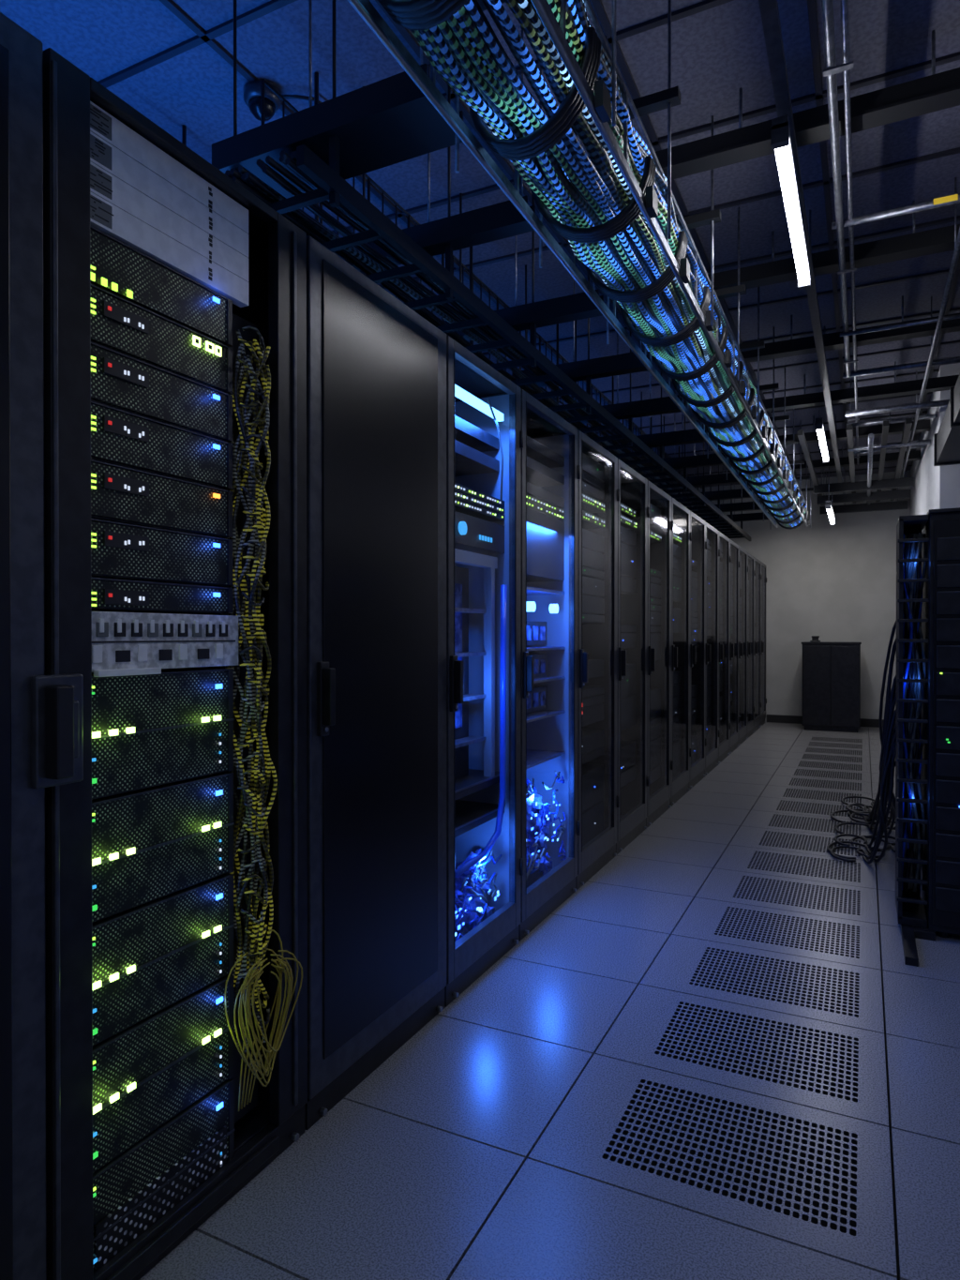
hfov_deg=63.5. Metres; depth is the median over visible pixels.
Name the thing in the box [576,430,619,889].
rack
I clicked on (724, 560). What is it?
rack
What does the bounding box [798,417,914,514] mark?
rack
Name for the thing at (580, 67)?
cable tray
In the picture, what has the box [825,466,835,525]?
lamp
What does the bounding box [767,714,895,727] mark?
baseboard
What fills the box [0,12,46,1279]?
cabinet
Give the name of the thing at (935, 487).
wall
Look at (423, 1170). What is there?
floor
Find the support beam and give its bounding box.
[567,30,959,472]
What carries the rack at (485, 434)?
on the floor at (423, 1170)
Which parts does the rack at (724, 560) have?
handle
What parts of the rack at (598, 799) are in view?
handle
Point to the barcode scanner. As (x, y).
(814, 638)
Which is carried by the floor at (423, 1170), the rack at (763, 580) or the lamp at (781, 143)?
the rack at (763, 580)
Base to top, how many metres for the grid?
0.012 m
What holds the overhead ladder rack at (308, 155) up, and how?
hanging from the ceiling
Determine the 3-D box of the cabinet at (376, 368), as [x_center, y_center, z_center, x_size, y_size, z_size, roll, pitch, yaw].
[-0.674,0.092,2.247,1.034,2.030,0.644,0,0,26]
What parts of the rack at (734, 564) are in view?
handle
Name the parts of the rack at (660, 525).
handle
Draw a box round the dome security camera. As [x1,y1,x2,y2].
[243,80,321,121]
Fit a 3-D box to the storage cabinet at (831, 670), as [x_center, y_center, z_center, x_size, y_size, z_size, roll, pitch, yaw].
[4.207,0.545,9.277,0.640,1.045,0.525,0,0,26]
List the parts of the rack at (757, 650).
handle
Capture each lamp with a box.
[770,114,811,289]
[814,409,829,463]
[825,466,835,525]
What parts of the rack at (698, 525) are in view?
handle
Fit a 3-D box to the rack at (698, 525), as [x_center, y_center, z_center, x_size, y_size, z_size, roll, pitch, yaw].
[1.215,0.070,6.066,1.034,2.030,0.604,0,0,26]
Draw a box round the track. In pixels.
[758,0,842,482]
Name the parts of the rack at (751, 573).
handle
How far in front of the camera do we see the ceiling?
3.00 m
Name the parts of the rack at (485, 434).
handle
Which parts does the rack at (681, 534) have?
handle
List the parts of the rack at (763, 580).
handle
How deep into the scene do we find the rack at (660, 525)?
4.97 m
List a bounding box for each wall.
[677,470,910,729]
[910,362,959,515]
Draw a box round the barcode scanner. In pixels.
[810,635,820,641]
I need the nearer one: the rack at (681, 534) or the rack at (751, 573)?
the rack at (681, 534)
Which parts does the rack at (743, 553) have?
handle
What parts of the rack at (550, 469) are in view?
handle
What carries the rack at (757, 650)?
on the floor at (423, 1170)
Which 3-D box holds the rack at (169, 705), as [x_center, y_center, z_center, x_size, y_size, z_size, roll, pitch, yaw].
[-0.958,0.096,1.661,1.045,2.030,0.647,0,0,26]
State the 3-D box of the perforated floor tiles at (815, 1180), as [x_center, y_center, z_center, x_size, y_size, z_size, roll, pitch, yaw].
[2.158,1.106,5.033,0.698,0.030,7.857,0,0,26]
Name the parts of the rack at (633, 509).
handle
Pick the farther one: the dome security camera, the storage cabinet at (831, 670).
the storage cabinet at (831, 670)
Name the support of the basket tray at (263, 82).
attached to the ceiling
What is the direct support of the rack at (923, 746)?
on the floor at (423, 1170)
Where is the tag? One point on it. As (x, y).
(951, 198)
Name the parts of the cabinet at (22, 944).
door panel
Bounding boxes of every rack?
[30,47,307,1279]
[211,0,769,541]
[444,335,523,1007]
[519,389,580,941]
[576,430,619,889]
[616,458,649,854]
[646,480,673,828]
[669,496,692,806]
[689,510,707,789]
[704,522,720,776]
[717,531,730,764]
[728,539,739,753]
[737,545,748,746]
[746,552,755,738]
[753,557,761,732]
[759,561,767,726]
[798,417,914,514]
[827,507,959,966]
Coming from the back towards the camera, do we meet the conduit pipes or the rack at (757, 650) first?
the rack at (757, 650)
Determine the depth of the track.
2.58 m
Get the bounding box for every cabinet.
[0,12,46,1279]
[305,235,446,1129]
[801,641,861,732]
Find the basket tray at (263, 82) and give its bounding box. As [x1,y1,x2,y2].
[181,72,689,494]
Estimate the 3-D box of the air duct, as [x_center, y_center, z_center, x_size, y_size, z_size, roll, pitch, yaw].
[2.505,-1.615,3.493,0.475,0.741,4.500,0,0,26]
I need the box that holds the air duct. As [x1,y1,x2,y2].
[933,373,959,466]
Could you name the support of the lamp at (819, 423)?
hanging from the track
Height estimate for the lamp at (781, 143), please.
0.169 m
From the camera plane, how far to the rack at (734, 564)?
7.71 m
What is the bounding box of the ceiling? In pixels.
[0,0,959,489]
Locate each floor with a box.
[139,722,959,1279]
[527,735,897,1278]
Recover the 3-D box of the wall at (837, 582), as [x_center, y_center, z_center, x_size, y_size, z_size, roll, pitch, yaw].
[3.861,-0.442,10.003,3.850,3.190,0.100,0,0,26]
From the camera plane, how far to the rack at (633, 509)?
4.42 m
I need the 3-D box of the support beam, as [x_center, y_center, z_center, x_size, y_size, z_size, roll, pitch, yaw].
[2.511,-1.878,5.246,2.040,0.236,5.890,0,0,26]
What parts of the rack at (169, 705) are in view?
handle, label panel, frame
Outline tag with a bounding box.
[933,194,958,205]
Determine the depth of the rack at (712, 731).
6.61 m
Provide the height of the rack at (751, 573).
2.030 m
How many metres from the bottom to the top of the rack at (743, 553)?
2.030 m
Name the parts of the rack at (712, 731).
handle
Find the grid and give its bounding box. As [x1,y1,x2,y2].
[97,0,959,488]
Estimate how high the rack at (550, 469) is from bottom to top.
2.030 m
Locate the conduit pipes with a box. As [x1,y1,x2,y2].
[821,0,959,489]
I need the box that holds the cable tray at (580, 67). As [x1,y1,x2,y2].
[347,0,813,529]

